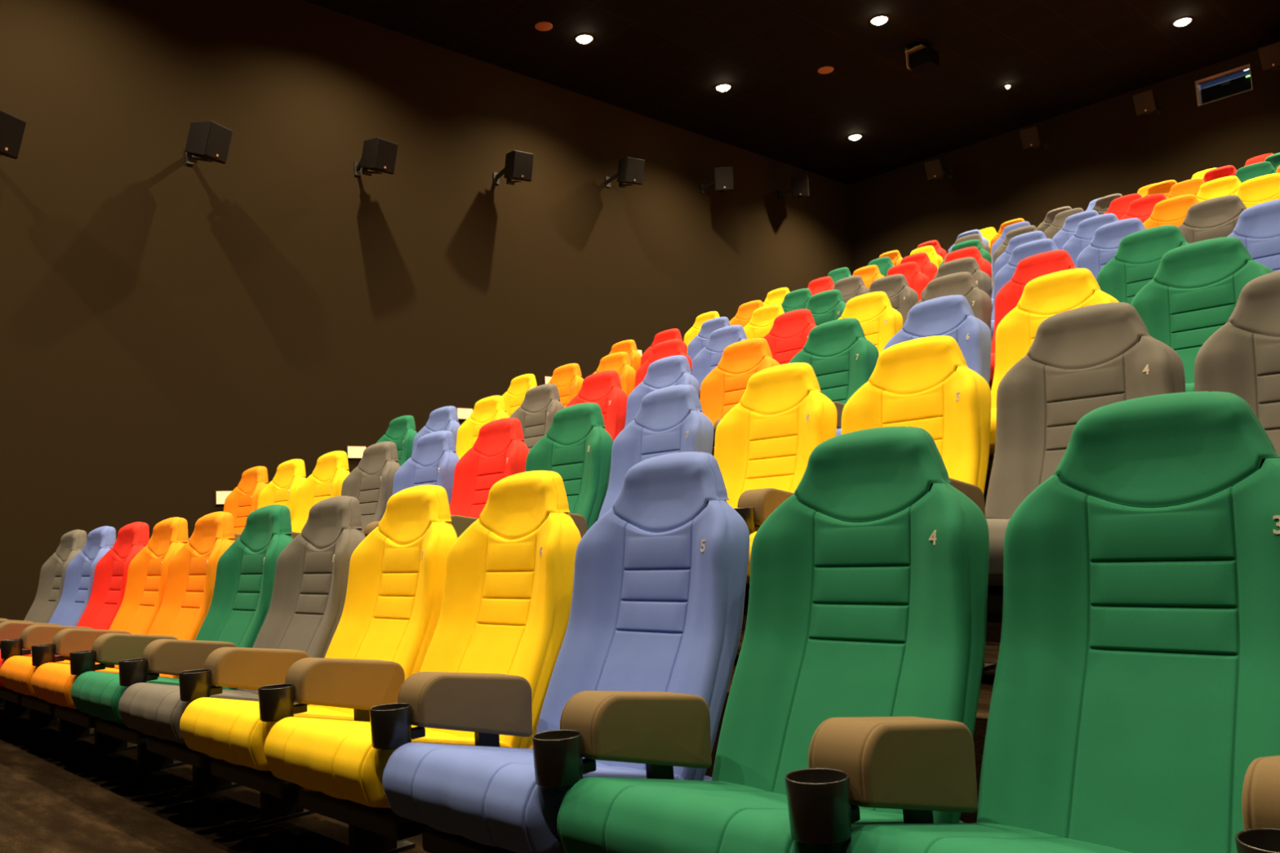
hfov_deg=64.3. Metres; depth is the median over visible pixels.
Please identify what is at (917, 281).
chair
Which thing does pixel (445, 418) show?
chair
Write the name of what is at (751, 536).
seat cushion
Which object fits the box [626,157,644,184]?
grille
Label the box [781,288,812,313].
chair
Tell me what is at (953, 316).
chair
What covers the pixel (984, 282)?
chair
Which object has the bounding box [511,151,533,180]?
grille
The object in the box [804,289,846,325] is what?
chair
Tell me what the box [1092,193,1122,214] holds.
chair
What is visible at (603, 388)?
chair
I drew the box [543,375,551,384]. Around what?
step light
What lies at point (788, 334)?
chair
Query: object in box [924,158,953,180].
wall speaker
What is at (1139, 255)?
chair
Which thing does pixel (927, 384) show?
chair
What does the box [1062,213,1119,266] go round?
chair
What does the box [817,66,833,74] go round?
ceiling speaker
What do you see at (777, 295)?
chair
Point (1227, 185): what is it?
chair
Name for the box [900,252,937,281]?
chair
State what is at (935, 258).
chair
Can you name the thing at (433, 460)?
chair
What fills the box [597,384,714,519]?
chair
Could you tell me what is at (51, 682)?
seat cushion
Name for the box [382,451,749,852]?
chair
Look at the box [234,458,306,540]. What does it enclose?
chair
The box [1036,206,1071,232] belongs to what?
chair
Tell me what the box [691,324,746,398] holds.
chair
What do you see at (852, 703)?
chair
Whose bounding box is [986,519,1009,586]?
seat cushion
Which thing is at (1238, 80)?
window
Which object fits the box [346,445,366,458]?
step light
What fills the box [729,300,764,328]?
chair
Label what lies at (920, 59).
speaker
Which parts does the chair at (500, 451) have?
armrest, backrest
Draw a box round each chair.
[0,517,188,758]
[0,521,149,743]
[0,525,115,731]
[0,529,87,719]
[31,511,235,776]
[71,504,293,799]
[118,495,365,829]
[179,484,457,852]
[188,466,268,541]
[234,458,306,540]
[263,470,581,840]
[291,450,350,538]
[341,441,400,533]
[364,430,459,537]
[376,415,417,466]
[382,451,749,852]
[411,405,460,454]
[448,417,528,537]
[455,395,509,459]
[502,373,537,417]
[509,383,564,451]
[525,402,613,538]
[547,363,583,408]
[556,426,989,852]
[565,370,627,441]
[593,351,635,396]
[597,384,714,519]
[608,339,641,372]
[624,355,699,427]
[635,338,692,387]
[640,328,687,365]
[684,311,719,354]
[687,316,730,373]
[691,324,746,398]
[699,337,780,456]
[714,362,837,615]
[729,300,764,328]
[743,303,784,339]
[746,335,995,671]
[763,287,790,306]
[763,309,816,364]
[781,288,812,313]
[788,317,879,428]
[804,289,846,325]
[807,276,834,295]
[827,266,851,283]
[832,275,869,303]
[835,294,991,507]
[838,291,902,355]
[839,391,1279,852]
[852,264,884,288]
[867,256,894,276]
[867,274,918,325]
[879,250,902,266]
[886,262,929,301]
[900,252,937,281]
[905,271,991,330]
[910,245,942,269]
[916,240,946,261]
[920,257,991,298]
[931,246,991,280]
[939,239,991,266]
[943,233,990,260]
[947,229,989,252]
[979,226,997,247]
[984,267,1119,487]
[985,302,1185,622]
[989,249,1078,391]
[990,217,1024,260]
[991,221,1031,278]
[991,225,1038,295]
[991,231,1058,311]
[991,238,1057,339]
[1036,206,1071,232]
[1044,207,1084,239]
[1052,209,1099,249]
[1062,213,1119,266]
[1075,217,1146,279]
[1084,196,1102,211]
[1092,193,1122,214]
[1096,225,1189,304]
[1104,193,1142,219]
[1119,193,1166,222]
[1130,236,1274,391]
[1137,182,1156,197]
[1142,194,1199,229]
[1144,179,1177,197]
[1166,177,1204,199]
[1177,195,1246,243]
[1191,168,1215,178]
[1194,270,1279,456]
[1195,175,1241,201]
[1202,164,1236,182]
[1227,199,1279,271]
[1235,161,1275,182]
[1235,173,1279,208]
[1244,153,1274,166]
[1264,152,1279,170]
[1275,165,1279,173]
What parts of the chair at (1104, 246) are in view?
backrest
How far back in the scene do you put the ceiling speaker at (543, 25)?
10.70 m
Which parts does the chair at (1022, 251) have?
backrest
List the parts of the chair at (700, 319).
backrest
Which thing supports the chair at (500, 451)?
on the floor
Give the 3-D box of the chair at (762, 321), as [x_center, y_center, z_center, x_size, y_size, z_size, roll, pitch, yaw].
[0.918,-0.531,8.476,0.758,1.076,0.636,2,-8,-44]
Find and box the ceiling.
[303,0,1279,184]
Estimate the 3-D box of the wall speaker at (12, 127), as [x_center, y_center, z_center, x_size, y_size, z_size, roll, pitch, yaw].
[-4.900,-2.179,7.681,0.526,0.347,0.367,-4,-6,12]
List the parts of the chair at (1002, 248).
backrest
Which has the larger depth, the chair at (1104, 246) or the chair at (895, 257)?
the chair at (895, 257)
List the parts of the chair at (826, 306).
backrest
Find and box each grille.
[204,121,232,163]
[373,137,398,173]
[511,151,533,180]
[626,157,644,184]
[715,167,733,190]
[791,175,808,197]
[924,159,942,179]
[1019,125,1039,149]
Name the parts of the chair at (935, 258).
backrest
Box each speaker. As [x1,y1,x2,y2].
[0,109,26,159]
[185,120,232,164]
[353,137,398,176]
[493,150,533,185]
[534,21,552,31]
[604,156,644,187]
[699,166,733,194]
[777,174,808,200]
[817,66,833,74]
[904,44,939,74]
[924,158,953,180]
[1018,124,1049,149]
[1132,88,1162,115]
[1257,40,1279,71]
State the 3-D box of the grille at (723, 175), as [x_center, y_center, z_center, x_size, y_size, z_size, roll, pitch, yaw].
[1.112,-3.270,13.431,0.233,0.273,0.089,-3,-6,0]
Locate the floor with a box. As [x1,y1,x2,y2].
[0,487,1001,852]
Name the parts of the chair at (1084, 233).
backrest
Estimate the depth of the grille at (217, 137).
8.66 m
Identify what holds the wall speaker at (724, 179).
attached to the wall at (171, 329)
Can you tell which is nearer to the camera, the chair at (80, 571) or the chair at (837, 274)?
the chair at (80, 571)
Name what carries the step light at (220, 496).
attached to the wall at (171, 329)
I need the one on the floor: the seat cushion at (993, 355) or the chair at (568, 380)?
the chair at (568, 380)
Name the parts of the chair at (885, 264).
backrest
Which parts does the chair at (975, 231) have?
backrest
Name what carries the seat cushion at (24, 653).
on the chair at (110, 575)
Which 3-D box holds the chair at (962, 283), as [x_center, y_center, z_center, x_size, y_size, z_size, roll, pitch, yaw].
[1.701,-0.411,5.900,0.758,1.076,0.626,2,-8,-44]
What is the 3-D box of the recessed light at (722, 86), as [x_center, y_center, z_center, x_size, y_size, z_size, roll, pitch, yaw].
[1.021,-4.138,12.459,0.206,0.045,0.206,2,-8,-44]
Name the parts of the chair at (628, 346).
backrest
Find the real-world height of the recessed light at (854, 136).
0.045 m
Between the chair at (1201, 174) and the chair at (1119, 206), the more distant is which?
the chair at (1201, 174)
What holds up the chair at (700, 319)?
on the floor
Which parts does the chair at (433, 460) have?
armrest, backrest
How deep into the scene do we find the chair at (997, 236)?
12.56 m
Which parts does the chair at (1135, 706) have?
backrest, armrest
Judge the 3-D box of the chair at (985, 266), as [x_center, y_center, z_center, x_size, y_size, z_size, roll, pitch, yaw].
[2.625,-1.035,8.574,0.758,1.076,0.625,2,-8,-44]
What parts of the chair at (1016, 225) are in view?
backrest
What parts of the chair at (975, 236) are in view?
backrest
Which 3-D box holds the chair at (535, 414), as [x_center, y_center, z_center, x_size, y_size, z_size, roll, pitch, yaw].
[-0.859,0.230,6.700,0.758,1.076,0.645,2,-8,-44]
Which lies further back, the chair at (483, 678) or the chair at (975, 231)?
the chair at (975, 231)
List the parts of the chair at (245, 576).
armrest, leg, backrest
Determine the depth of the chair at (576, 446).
4.69 m
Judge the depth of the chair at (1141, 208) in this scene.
9.02 m
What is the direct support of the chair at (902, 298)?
on the floor
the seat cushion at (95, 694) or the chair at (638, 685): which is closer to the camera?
the chair at (638, 685)
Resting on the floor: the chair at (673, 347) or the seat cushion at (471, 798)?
the chair at (673, 347)
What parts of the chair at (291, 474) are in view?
armrest, backrest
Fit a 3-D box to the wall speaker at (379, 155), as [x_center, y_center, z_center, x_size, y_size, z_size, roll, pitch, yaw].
[-2.641,-2.610,9.956,0.575,0.347,0.248,-7,-7,37]
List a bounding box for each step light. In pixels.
[214,490,232,505]
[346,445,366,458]
[456,407,472,419]
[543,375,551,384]
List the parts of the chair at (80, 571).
armrest, leg, backrest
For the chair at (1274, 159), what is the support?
on the floor
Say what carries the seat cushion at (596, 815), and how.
on the chair at (852, 703)
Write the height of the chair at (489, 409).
1.076 m
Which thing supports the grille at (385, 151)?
attached to the wall speaker at (379, 155)
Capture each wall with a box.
[0,0,855,620]
[848,49,1279,270]
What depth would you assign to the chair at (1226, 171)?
10.94 m
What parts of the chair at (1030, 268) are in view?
backrest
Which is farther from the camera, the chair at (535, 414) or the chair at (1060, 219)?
the chair at (1060, 219)
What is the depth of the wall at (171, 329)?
9.57 m
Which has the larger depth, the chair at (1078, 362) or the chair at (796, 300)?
the chair at (796, 300)
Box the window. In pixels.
[1195,63,1253,106]
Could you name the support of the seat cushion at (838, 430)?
on the chair at (953, 316)
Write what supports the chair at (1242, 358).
on the floor
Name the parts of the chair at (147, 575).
armrest, arm post, leg, backrest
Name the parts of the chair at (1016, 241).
backrest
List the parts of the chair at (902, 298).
backrest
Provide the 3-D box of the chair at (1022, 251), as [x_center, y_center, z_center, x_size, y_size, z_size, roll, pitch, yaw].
[2.573,-0.785,6.838,0.758,1.076,0.624,2,-8,-44]
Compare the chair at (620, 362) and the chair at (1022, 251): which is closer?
the chair at (1022, 251)
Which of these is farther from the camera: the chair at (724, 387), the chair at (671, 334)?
the chair at (671, 334)
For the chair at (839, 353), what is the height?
1.076 m
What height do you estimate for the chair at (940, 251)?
1.076 m
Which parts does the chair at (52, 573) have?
leg, leg, armrest, backrest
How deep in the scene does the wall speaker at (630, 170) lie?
12.23 m
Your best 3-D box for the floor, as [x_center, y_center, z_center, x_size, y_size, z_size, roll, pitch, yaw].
[0.596,-0.408,5.248,19.300,3.803,11.280,2,-8,-44]
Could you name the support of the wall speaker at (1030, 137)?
attached to the wall at (1101, 148)
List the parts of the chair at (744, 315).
backrest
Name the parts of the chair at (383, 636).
armrest, arm post, leg, backrest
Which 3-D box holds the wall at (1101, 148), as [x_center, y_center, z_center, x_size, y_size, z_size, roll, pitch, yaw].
[7.505,-1.432,12.142,0.150,6.200,11.580,2,-8,-44]
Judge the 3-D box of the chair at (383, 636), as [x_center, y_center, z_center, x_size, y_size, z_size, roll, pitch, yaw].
[-0.943,0.722,3.171,0.758,1.076,0.649,2,-8,-44]
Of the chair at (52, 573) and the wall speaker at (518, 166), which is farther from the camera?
the wall speaker at (518, 166)
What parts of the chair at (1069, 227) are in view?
backrest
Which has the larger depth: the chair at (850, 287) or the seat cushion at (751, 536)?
the chair at (850, 287)
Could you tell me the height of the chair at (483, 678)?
1.076 m
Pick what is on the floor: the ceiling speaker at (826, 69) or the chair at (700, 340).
the chair at (700, 340)
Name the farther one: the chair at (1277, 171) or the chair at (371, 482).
the chair at (1277, 171)
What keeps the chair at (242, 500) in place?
on the floor
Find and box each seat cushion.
[0,650,56,687]
[0,655,119,697]
[31,662,172,709]
[71,671,228,724]
[118,682,297,743]
[179,697,354,771]
[263,716,532,808]
[382,742,711,852]
[556,777,964,852]
[746,531,756,577]
[746,574,750,586]
[835,428,841,435]
[839,822,1131,852]
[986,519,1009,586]
[988,408,996,458]
[989,352,995,391]
[991,320,994,339]
[1185,382,1194,391]
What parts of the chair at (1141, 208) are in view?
backrest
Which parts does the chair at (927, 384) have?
backrest, armrest, leg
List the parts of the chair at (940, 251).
backrest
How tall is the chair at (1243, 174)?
1.076 m
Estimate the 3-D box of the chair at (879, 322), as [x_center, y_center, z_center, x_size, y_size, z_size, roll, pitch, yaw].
[1.289,-0.348,6.309,0.758,1.076,0.631,2,-8,-44]
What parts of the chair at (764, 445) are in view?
armrest, backrest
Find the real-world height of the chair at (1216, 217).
1.076 m
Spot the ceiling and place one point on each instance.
(662, 60)
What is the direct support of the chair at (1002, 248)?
on the floor
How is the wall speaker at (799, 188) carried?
attached to the wall at (171, 329)
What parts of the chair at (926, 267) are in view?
backrest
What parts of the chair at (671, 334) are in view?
backrest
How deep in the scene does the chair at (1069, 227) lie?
9.45 m
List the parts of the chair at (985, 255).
backrest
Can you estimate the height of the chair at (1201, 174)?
1.076 m
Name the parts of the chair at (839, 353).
backrest, armrest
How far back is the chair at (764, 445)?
3.86 m
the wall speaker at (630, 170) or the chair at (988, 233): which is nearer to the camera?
the wall speaker at (630, 170)
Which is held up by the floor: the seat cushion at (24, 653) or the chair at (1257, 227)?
the chair at (1257, 227)
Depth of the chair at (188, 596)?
4.50 m
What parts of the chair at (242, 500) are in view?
backrest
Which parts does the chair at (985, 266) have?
backrest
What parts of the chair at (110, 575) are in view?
armrest, arm post, leg, backrest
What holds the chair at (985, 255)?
on the floor
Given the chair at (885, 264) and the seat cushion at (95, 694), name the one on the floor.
the chair at (885, 264)
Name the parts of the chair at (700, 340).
backrest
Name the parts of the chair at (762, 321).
backrest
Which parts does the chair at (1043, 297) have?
backrest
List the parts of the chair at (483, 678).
armrest, arm post, backrest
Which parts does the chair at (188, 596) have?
armrest, leg, backrest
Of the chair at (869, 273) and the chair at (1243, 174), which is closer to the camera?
the chair at (1243, 174)
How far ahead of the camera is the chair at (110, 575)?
5.49 m
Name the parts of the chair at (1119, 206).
backrest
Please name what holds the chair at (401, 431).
on the floor
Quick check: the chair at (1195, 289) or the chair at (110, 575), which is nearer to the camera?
the chair at (1195, 289)
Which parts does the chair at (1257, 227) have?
backrest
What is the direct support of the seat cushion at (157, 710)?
on the chair at (302, 620)
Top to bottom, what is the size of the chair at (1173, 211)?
1.076 m
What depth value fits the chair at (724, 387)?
5.68 m
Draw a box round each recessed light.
[574,33,593,43]
[715,83,731,91]
[847,133,862,140]
[869,14,888,24]
[1004,83,1011,88]
[1172,16,1192,26]
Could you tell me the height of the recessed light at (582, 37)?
0.045 m
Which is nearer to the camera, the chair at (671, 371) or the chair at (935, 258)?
the chair at (671, 371)
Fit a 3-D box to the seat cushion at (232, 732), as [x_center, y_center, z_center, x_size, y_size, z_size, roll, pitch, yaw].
[-1.037,0.920,3.108,0.547,0.213,0.562,2,-8,-44]
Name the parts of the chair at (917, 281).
backrest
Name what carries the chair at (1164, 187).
on the floor
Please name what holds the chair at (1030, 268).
on the floor
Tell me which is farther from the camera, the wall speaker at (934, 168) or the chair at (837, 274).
the wall speaker at (934, 168)
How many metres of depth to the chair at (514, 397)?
9.16 m
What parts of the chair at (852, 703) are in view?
backrest, armrest, arm post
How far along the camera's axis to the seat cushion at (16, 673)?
4.66 m
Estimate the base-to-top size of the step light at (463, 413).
0.125 m
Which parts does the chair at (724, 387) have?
armrest, backrest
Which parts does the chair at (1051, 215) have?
backrest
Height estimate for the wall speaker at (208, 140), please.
0.347 m
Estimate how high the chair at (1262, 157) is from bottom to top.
1.076 m
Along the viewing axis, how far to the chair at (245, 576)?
4.06 m
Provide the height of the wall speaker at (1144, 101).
0.321 m
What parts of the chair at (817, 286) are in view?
backrest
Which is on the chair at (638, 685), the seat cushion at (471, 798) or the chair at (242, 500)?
the seat cushion at (471, 798)
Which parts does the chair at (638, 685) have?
armrest, backrest, arm post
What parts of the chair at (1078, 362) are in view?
backrest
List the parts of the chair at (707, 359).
backrest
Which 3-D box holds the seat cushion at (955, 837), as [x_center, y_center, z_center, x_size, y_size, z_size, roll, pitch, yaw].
[0.650,0.661,1.437,0.547,0.213,0.562,2,-8,-44]
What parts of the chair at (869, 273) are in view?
backrest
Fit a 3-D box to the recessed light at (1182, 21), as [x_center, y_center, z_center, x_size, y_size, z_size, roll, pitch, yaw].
[6.083,-4.524,11.403,0.206,0.045,0.206,2,-8,-44]
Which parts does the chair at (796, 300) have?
backrest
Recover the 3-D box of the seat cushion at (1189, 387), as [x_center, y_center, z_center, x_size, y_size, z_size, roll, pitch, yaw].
[1.968,-0.027,3.691,0.547,0.213,0.562,2,-8,-44]
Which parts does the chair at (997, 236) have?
backrest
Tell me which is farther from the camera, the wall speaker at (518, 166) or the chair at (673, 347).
the wall speaker at (518, 166)
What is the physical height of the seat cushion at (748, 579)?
0.213 m
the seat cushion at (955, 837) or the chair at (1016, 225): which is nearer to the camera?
the seat cushion at (955, 837)
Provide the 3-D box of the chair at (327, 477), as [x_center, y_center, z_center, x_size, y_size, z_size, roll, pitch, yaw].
[-2.175,0.680,6.280,0.758,1.076,0.644,2,-8,-44]
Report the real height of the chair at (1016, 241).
1.076 m
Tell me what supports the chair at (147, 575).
on the floor
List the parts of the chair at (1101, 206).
backrest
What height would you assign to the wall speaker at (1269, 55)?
0.321 m
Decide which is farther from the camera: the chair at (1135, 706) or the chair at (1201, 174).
the chair at (1201, 174)
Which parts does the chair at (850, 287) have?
backrest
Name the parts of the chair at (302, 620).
armrest, leg, backrest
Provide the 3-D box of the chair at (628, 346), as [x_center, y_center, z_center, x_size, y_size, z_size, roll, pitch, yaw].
[-0.370,-0.329,9.786,0.758,1.076,0.716,2,-8,-44]
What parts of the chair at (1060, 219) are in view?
backrest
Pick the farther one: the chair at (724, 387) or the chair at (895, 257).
the chair at (895, 257)
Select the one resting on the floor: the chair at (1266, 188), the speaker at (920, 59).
the chair at (1266, 188)
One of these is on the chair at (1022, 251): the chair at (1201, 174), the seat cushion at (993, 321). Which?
the seat cushion at (993, 321)
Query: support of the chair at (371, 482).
on the floor
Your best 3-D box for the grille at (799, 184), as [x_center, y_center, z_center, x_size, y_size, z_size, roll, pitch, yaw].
[2.301,-3.455,14.641,0.233,0.273,0.089,-4,-6,8]
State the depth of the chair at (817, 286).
11.40 m
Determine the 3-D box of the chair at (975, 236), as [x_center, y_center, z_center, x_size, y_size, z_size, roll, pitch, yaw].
[3.538,-1.657,11.262,0.758,1.076,0.624,2,-8,-44]
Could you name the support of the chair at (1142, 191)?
on the floor
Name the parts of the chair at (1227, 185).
backrest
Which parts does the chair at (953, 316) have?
backrest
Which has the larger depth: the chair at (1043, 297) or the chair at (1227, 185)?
the chair at (1227, 185)
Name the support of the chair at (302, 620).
on the floor
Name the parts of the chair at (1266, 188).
backrest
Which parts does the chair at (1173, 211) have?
backrest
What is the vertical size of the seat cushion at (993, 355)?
0.213 m
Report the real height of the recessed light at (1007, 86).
0.045 m
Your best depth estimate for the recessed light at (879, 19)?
10.94 m
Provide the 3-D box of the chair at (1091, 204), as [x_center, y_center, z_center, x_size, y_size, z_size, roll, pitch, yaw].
[5.704,-2.408,12.675,0.758,1.076,0.638,2,-8,-44]
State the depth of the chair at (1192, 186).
9.97 m
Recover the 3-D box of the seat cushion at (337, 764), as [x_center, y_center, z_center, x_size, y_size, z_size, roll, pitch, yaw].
[-0.613,0.852,2.658,0.547,0.213,0.562,2,-8,-44]
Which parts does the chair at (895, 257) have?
backrest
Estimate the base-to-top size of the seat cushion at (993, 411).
0.213 m

